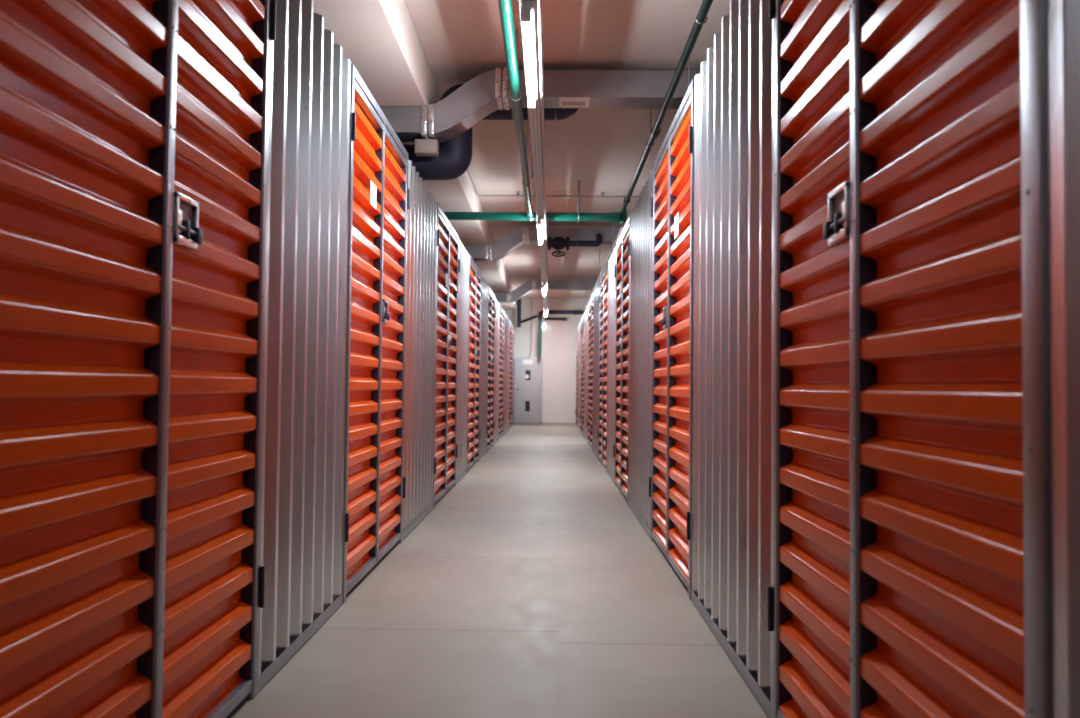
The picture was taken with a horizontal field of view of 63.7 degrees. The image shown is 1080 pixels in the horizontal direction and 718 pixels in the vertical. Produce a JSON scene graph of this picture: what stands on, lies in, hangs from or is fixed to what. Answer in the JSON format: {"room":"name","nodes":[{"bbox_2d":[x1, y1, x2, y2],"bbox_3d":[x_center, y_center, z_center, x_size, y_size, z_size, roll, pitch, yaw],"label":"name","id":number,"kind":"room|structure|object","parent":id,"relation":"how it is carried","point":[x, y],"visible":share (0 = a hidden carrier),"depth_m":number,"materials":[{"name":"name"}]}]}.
{"room":"self-storage corridor","nodes":[
{"label":"self-storage corridor","id":0,"kind":"room"},
{"bbox_2d":[228,425,767,717],"bbox_3d":[-0.046,1.300,7.764,5.250,0.120,29.600,1,-2,1],"label":"floor","id":1,"kind":"structure","parent":0,"point":[533,587],"depth_m":3.69,"materials":[{"name":"concrete"}]},
{"bbox_2d":[0,0,275,717],"bbox_3d":[-0.922,-0.188,2.078,0.076,2.485,1.520,1,-2,1],"label":"door","id":2,"kind":"structure","parent":1,"relation":"on","point":[135,134],"depth_m":1.97,"materials":[{"name":"orange metal"}]},
{"bbox_2d":[259,0,350,691],"bbox_3d":[-0.923,-0.147,3.411,0.070,2.485,1.144,1,-2,1],"label":"corrugated panel","id":3,"kind":"object","parent":1,"relation":"on","point":[303,504],"visible":0.93,"depth_m":3.32,"materials":[{"name":"grey metal"}]},
{"bbox_2d":[342,63,409,603],"bbox_3d":[-0.891,-0.104,4.776,0.076,2.485,1.580,1,-2,1],"label":"door","id":4,"kind":"structure","parent":1,"relation":"on","point":[379,193],"depth_m":4.67,"materials":[{"name":"orange metal"}]},
{"bbox_2d":[403,160,436,539],"bbox_3d":[-0.890,-0.057,6.299,0.070,2.485,1.464,1,-2,1],"label":"corrugated panel","id":5,"kind":"object","parent":1,"relation":"on","point":[422,213],"visible":0.89,"depth_m":6.22,"materials":[{"name":"grey metal"}]},
{"bbox_2d":[433,202,459,508],"bbox_3d":[-0.855,-0.009,7.854,0.076,2.485,1.640,1,-2,1],"label":"door","id":6,"kind":"structure","parent":1,"relation":"on","point":[445,448],"depth_m":7.83,"materials":[{"name":"orange metal"}]},
{"bbox_2d":[456,240,469,484],"bbox_3d":[-0.856,0.035,9.283,0.070,2.485,1.214,1,-2,1],"label":"corrugated panel","id":7,"kind":"object","parent":1,"relation":"on","point":[463,276],"visible":0.8,"depth_m":9.34,"materials":[{"name":"grey metal"}]},
{"bbox_2d":[467,256,481,472],"bbox_3d":[-0.823,0.080,10.703,0.076,2.485,1.620,1,-2,1],"label":"door","id":8,"kind":"structure","parent":1,"relation":"on","point":[475,292],"depth_m":10.73,"materials":[{"name":"orange metal"}]},
{"bbox_2d":[479,275,487,459],"bbox_3d":[-0.822,0.126,12.211,0.070,2.485,1.394,1,-2,1],"label":"corrugated panel","id":9,"kind":"object","parent":1,"relation":"on","point":[484,287],"visible":0.76,"depth_m":12.23,"materials":[{"name":"grey metal"}]},
{"bbox_2d":[486,286,495,452],"bbox_3d":[-0.788,0.171,13.661,0.076,2.485,1.500,1,-2,1],"label":"door","id":10,"kind":"structure","parent":1,"relation":"on","point":[491,297],"depth_m":13.66,"materials":[{"name":"orange metal"}]},
{"bbox_2d":[493,298,499,445],"bbox_3d":[-0.788,0.218,15.160,0.070,2.485,1.494,1,-2,1],"label":"corrugated panel","id":11,"kind":"object","parent":1,"relation":"on","point":[497,305],"visible":0.77,"depth_m":15.22,"materials":[{"name":"grey metal"}]},
{"bbox_2d":[498,305,504,439],"bbox_3d":[-0.754,0.265,16.685,0.076,2.485,1.550,1,-2,1],"label":"door","id":12,"kind":"structure","parent":1,"relation":"on","point":[502,312],"depth_m":16.70,"materials":[{"name":"orange metal"}]},
{"bbox_2d":[503,314,509,434],"bbox_3d":[-0.748,0.327,18.683,0.070,2.485,2.444,1,-2,1],"label":"corrugated panel","id":13,"kind":"object","parent":1,"relation":"on","point":[507,321],"visible":0.81,"depth_m":18.67,"materials":[{"name":"grey metal"}]},
{"bbox_2d":[509,321,513,427],"bbox_3d":[-0.708,0.389,20.682,0.076,2.485,1.550,1,-2,1],"label":"door","id":14,"kind":"structure","parent":1,"relation":"on","point":[511,325],"depth_m":20.70,"materials":[{"name":"orange metal"}]},
{"bbox_2d":[512,327,513,425],"bbox_3d":[-0.711,0.426,21.881,0.070,2.485,0.844,1,-2,1],"label":"corrugated panel","id":15,"kind":"object","parent":1,"relation":"on","point":[513,327],"visible":0.38,"depth_m":21.98,"materials":[{"name":"grey metal"}]},
{"bbox_2d":[513,357,542,424],"bbox_3d":[-0.309,0.822,22.419,0.730,1.735,0.333,1,-2,1],"label":"tall cabinet","id":16,"kind":"object","parent":1,"relation":"on","point":[527,410],"visible":1,"depth_m":22.29,"materials":[{"name":"grey metal"}]},
{"bbox_2d":[525,401,529,410],"bbox_3d":[-0.319,1.208,22.270,0.114,0.265,0.005,1,-2,1],"label":"vent","id":17,"kind":"object","parent":16,"relation":"attached to","point":[527,403],"depth_m":22.26,"materials":[{"name":"black plastic"}]},
{"bbox_2d":[575,325,578,427],"bbox_3d":[0.942,0.436,21.637,0.076,2.485,1.500,1,-2,1],"label":"door","id":18,"kind":"structure","parent":1,"relation":"on","point":[577,333],"depth_m":21.64,"materials":[{"name":"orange metal"}]},
{"bbox_2d":[578,321,580,430],"bbox_3d":[0.939,0.382,19.887,0.070,2.485,1.994,1,-2,1],"label":"corrugated panel","id":19,"kind":"object","parent":1,"relation":"on","point":[579,351],"visible":0.51,"depth_m":20.03,"materials":[{"name":"grey metal"}]},
{"bbox_2d":[580,312,584,436],"bbox_3d":[0.901,0.325,18.040,0.076,2.485,1.700,1,-2,1],"label":"door","id":20,"kind":"structure","parent":1,"relation":"on","point":[583,316],"depth_m":18.02,"materials":[{"name":"orange metal"}]},
{"bbox_2d":[584,304,588,442],"bbox_3d":[0.897,0.269,16.239,0.070,2.485,1.894,1,-2,1],"label":"corrugated panel","id":21,"kind":"object","parent":1,"relation":"on","point":[587,308],"visible":0.71,"depth_m":16.32,"materials":[{"name":"grey metal"}]},
{"bbox_2d":[587,292,593,446],"bbox_3d":[0.860,0.214,14.491,0.076,2.485,1.600,1,-2,1],"label":"door","id":22,"kind":"structure","parent":1,"relation":"on","point":[591,302],"depth_m":14.48,"materials":[{"name":"orange metal"}]},
{"bbox_2d":[592,280,599,457],"bbox_3d":[0.858,0.163,12.816,0.070,2.485,1.744,1,-2,1],"label":"corrugated panel","id":23,"kind":"object","parent":1,"relation":"on","point":[597,291],"visible":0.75,"depth_m":12.84,"materials":[{"name":"grey metal"}]},
{"bbox_2d":[597,260,608,471],"bbox_3d":[0.821,0.108,11.068,0.076,2.485,1.750,1,-2,1],"label":"door","id":24,"kind":"structure","parent":1,"relation":"on","point":[604,279],"depth_m":11.07,"materials":[{"name":"orange metal"}]},
{"bbox_2d":[607,246,615,482],"bbox_3d":[0.820,0.062,9.568,0.070,2.485,1.244,1,-2,1],"label":"corrugated panel","id":25,"kind":"object","parent":1,"relation":"on","point":[612,262],"visible":0.68,"depth_m":9.64,"materials":[{"name":"grey metal"}]},
{"bbox_2d":[613,213,630,503],"bbox_3d":[0.787,0.018,8.175,0.076,2.485,1.540,1,-2,1],"label":"door","id":26,"kind":"structure","parent":1,"relation":"on","point":[623,245],"depth_m":8.16,"materials":[{"name":"orange metal"}]},
{"bbox_2d":[628,170,652,536],"bbox_3d":[0.786,-0.031,6.574,0.070,2.485,1.654,1,-2,1],"label":"corrugated panel","id":27,"kind":"object","parent":1,"relation":"on","point":[639,501],"visible":0.84,"depth_m":6.54,"materials":[{"name":"grey metal"}]},
{"bbox_2d":[649,78,693,599],"bbox_3d":[0.750,-0.082,4.942,0.076,2.485,1.610,1,-2,1],"label":"door","id":28,"kind":"structure","parent":1,"relation":"on","point":[672,201],"depth_m":4.86,"materials":[{"name":"orange metal"}]},
{"bbox_2d":[691,0,772,717],"bbox_3d":[0.749,-0.130,3.381,0.070,2.485,1.504,1,-2,1],"label":"corrugated panel","id":29,"kind":"object","parent":1,"relation":"on","point":[733,211],"visible":0.96,"depth_m":3.24,"materials":[{"name":"grey metal"}]},
{"bbox_2d":[768,0,1051,717],"bbox_3d":[0.715,-0.176,1.908,0.076,2.485,1.440,1,-2,1],"label":"door","id":30,"kind":"structure","parent":1,"relation":"on","point":[911,497],"depth_m":1.67,"materials":[{"name":"orange metal"}]},
{"bbox_2d":[1047,0,1079,717],"bbox_3d":[0.718,-0.215,0.643,0.070,2.485,1.084,1,-2,1],"label":"corrugated panel","id":31,"kind":"object","parent":1,"relation":"on","point":[1063,16],"visible":1,"depth_m":1.15,"materials":[{"name":"grey metal"}]},
{"bbox_2d":[504,298,588,422],"bbox_3d":[0.142,0.057,22.684,5.250,3.290,0.150,1,-2,1],"label":"wall","id":32,"kind":"structure","parent":0,"point":[559,336],"depth_m":22.62,"materials":[{"name":"beige paint"}]},
{"bbox_2d":[529,298,531,356],"bbox_3d":[-0.245,-0.814,22.626,0.085,1.556,0.028,1,-2,1],"label":"conduit","id":33,"kind":"object","parent":32,"relation":"attached to","point":[531,298],"visible":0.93,"depth_m":22.61,"materials":[{"name":"grey metal"}]},
{"bbox_2d":[544,317,565,320],"bbox_3d":[0.397,-1.035,22.529,0.567,0.084,0.221,1,-2,1],"label":"pipe","id":34,"kind":"object","parent":32,"relation":"attached to","point":[546,318],"visible":1,"depth_m":22.43,"materials":[{"name":"black metal"}]},
{"bbox_2d":[542,423,575,424],"bbox_3d":[0.636,1.679,22.547,1.173,0.050,0.012,1,-2,1],"label":"baseboard","id":35,"kind":"structure","parent":32,"relation":"attached to","point":[542,423],"depth_m":22.54,"materials":[{"name":"beige"}]},
{"bbox_2d":[404,0,729,297],"bbox_3d":[-0.011,-2.108,7.870,5.250,0.120,29.600,1,-2,1],"label":"ceiling","id":36,"kind":"structure","parent":0,"point":[461,41],"depth_m":6.63,"materials":[{"name":"paint"}]},
{"bbox_2d":[313,0,516,309],"bbox_3d":[-1.708,-1.900,7.883,1.860,0.330,29.600,1,-2,1],"label":"ceiling beam","id":37,"kind":"structure","parent":36,"relation":"attached to","point":[380,38],"depth_m":5.54,"materials":[{"name":"paint"}]},
{"bbox_2d":[403,84,578,179],"bbox_3d":[-1.099,-1.706,6.529,2.814,0.732,0.272,1,-2,1],"label":"insulated pipe","id":38,"kind":"object","parent":36,"relation":"hanging from","point":[454,159],"visible":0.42,"depth_m":6.43,"materials":[{"name":"black rubber"}]},
{"bbox_2d":[498,0,533,220],"bbox_3d":[-0.201,-2.016,1.422,0.084,0.467,16.452,1,-2,1],"label":"pipe","id":39,"kind":"object","parent":36,"relation":"hanging from","point":[505,6],"visible":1,"depth_m":5.46,"materials":[{"name":"green metal"}]},
{"bbox_2d":[517,299,537,326],"bbox_3d":[-0.318,-1.209,22.319,0.540,0.790,0.103,0,-2,10],"label":"pipe","id":40,"kind":"object","parent":36,"relation":"hanging from","point":[519,321],"visible":0.82,"depth_m":22.31,"materials":[{"name":"black metal"}]},
{"bbox_2d":[444,180,620,221],"bbox_3d":[-0.861,-1.769,9.700,3.510,0.463,0.116,1,-2,1],"label":"pipe","id":41,"kind":"object","parent":36,"relation":"hanging from","point":[451,215],"visible":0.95,"depth_m":9.65,"materials":[{"name":"green metal"}]},
{"bbox_2d":[518,0,547,316],"bbox_3d":[-0.014,-1.804,7.840,0.124,0.490,29.540,1,-2,1],"label":"cable tray","id":42,"kind":"object","parent":36,"relation":"hanging from","point":[534,118],"visible":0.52,"depth_m":6.63,"materials":[{"name":"metal"}]},
{"bbox_2d":[521,1,537,108],"bbox_3d":[-0.052,-1.610,4.728,0.062,0.090,1.330,1,-2,1],"label":"ceiling lamp","id":43,"kind":"object","parent":42,"relation":"attached to","point":[527,11],"visible":1,"depth_m":4.50,"materials":[{"name":"white plastic"}]},
{"bbox_2d":[537,216,543,244],"bbox_3d":[0.007,-1.450,9.895,0.062,0.090,1.330,1,-2,1],"label":"ceiling lamp","id":44,"kind":"object","parent":42,"relation":"attached to","point":[539,218],"visible":1,"depth_m":9.68,"materials":[{"name":"white plastic"}]},
{"bbox_2d":[542,283,545,295],"bbox_3d":[0.076,-1.264,15.872,0.062,0.090,1.330,1,-2,1],"label":"ceiling lamp","id":45,"kind":"object","parent":42,"relation":"attached to","point":[543,284],"visible":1,"depth_m":15.46,"materials":[{"name":"white plastic"}]},
{"bbox_2d":[380,60,700,142],"bbox_3d":[-0.033,-1.831,6.236,5.246,0.535,0.310,1,-2,1],"label":"air duct","id":46,"kind":"object","parent":36,"relation":"hanging from","point":[488,92],"visible":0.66,"depth_m":6.11,"materials":[{"name":"metal"}]},
{"bbox_2d":[415,139,438,155],"bbox_3d":[-0.811,-1.517,6.227,0.160,0.110,0.106,1,-2,1],"label":"junction box","id":47,"kind":"object","parent":46,"relation":"attached to","point":[423,147],"visible":1,"depth_m":6.17,"materials":[{"name":"beige plastic"}]},
{"bbox_2d":[563,102,584,105],"bbox_3d":[0.243,-1.834,6.245,0.157,0.001,0.085,1,-2,1],"label":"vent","id":48,"kind":"object","parent":46,"relation":"on","point":[564,103],"depth_m":6.25,"materials":[{"name":"grey metal"}]},
{"bbox_2d":[464,222,620,261],"bbox_3d":[0.037,-1.643,12.282,5.246,0.535,0.310,1,-2,1],"label":"air duct","id":49,"kind":"object","parent":36,"relation":"hanging from","point":[520,236],"visible":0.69,"depth_m":12.16,"materials":[{"name":"metal"}]},
{"bbox_2d":[537,0,548,316],"bbox_3d":[0.043,-1.787,7.859,0.034,0.521,29.600,1,-2,1],"label":"cable conduit","id":50,"kind":"object","parent":36,"relation":"hanging from","point":[539,2],"visible":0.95,"depth_m":5.62,"materials":[{"name":"grey metal"}]},
{"bbox_2d":[493,277,596,302],"bbox_3d":[0.107,-1.454,18.379,5.246,0.535,0.310,1,-2,1],"label":"air duct","id":51,"kind":"object","parent":36,"relation":"hanging from","point":[525,288],"visible":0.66,"depth_m":18.26,"materials":[{"name":"metal"}]},
{"bbox_2d":[467,168,638,197],"bbox_3d":[0.912,-1.961,9.363,3.336,0.062,1.815,1,-2,1],"label":"conduit","id":52,"kind":"object","parent":36,"relation":"attached to","point":[469,173],"visible":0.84,"depth_m":10.25,"materials":[{"name":"grey metal"}]},
{"bbox_2d":[547,221,601,256],"bbox_3d":[0.430,-1.666,12.042,0.862,0.496,0.222,1,-2,1],"label":"pipe","id":53,"kind":"object","parent":36,"relation":"hanging from","point":[558,243],"visible":0.99,"depth_m":12.01,"materials":[{"name":"black metal"}]},
{"bbox_2d":[584,211,623,310],"bbox_3d":[1.000,-1.553,15.195,0.052,0.516,10.900,1,-2,1],"label":"conduit","id":54,"kind":"object","parent":36,"relation":"hanging from","point":[622,226],"visible":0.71,"depth_m":12.86,"materials":[{"name":"grey metal"}]},
{"bbox_2d":[620,0,712,223],"bbox_3d":[0.825,-2.000,1.451,0.089,0.475,16.536,1,-2,1],"label":"pipe","id":55,"kind":"object","parent":36,"relation":"hanging from","point":[705,6],"visible":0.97,"depth_m":5.85,"materials":[{"name":"metal"}]},
{"bbox_3d":[2.671,-0.377,7.785,0.150,3.290,29.600,1,-2,1],"label":"wall","id":56,"kind":"structure","parent":0,"visible":0},
{"bbox_2d":[538,310,584,356],"bbox_3d":[1.353,-0.642,22.166,2.810,1.212,0.124,1,-2,1],"label":"drain pipe","id":57,"kind":"object","parent":56,"relation":"attached to","point":[574,312],"visible":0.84,"depth_m":22.14,"materials":[{"name":"green metal"}]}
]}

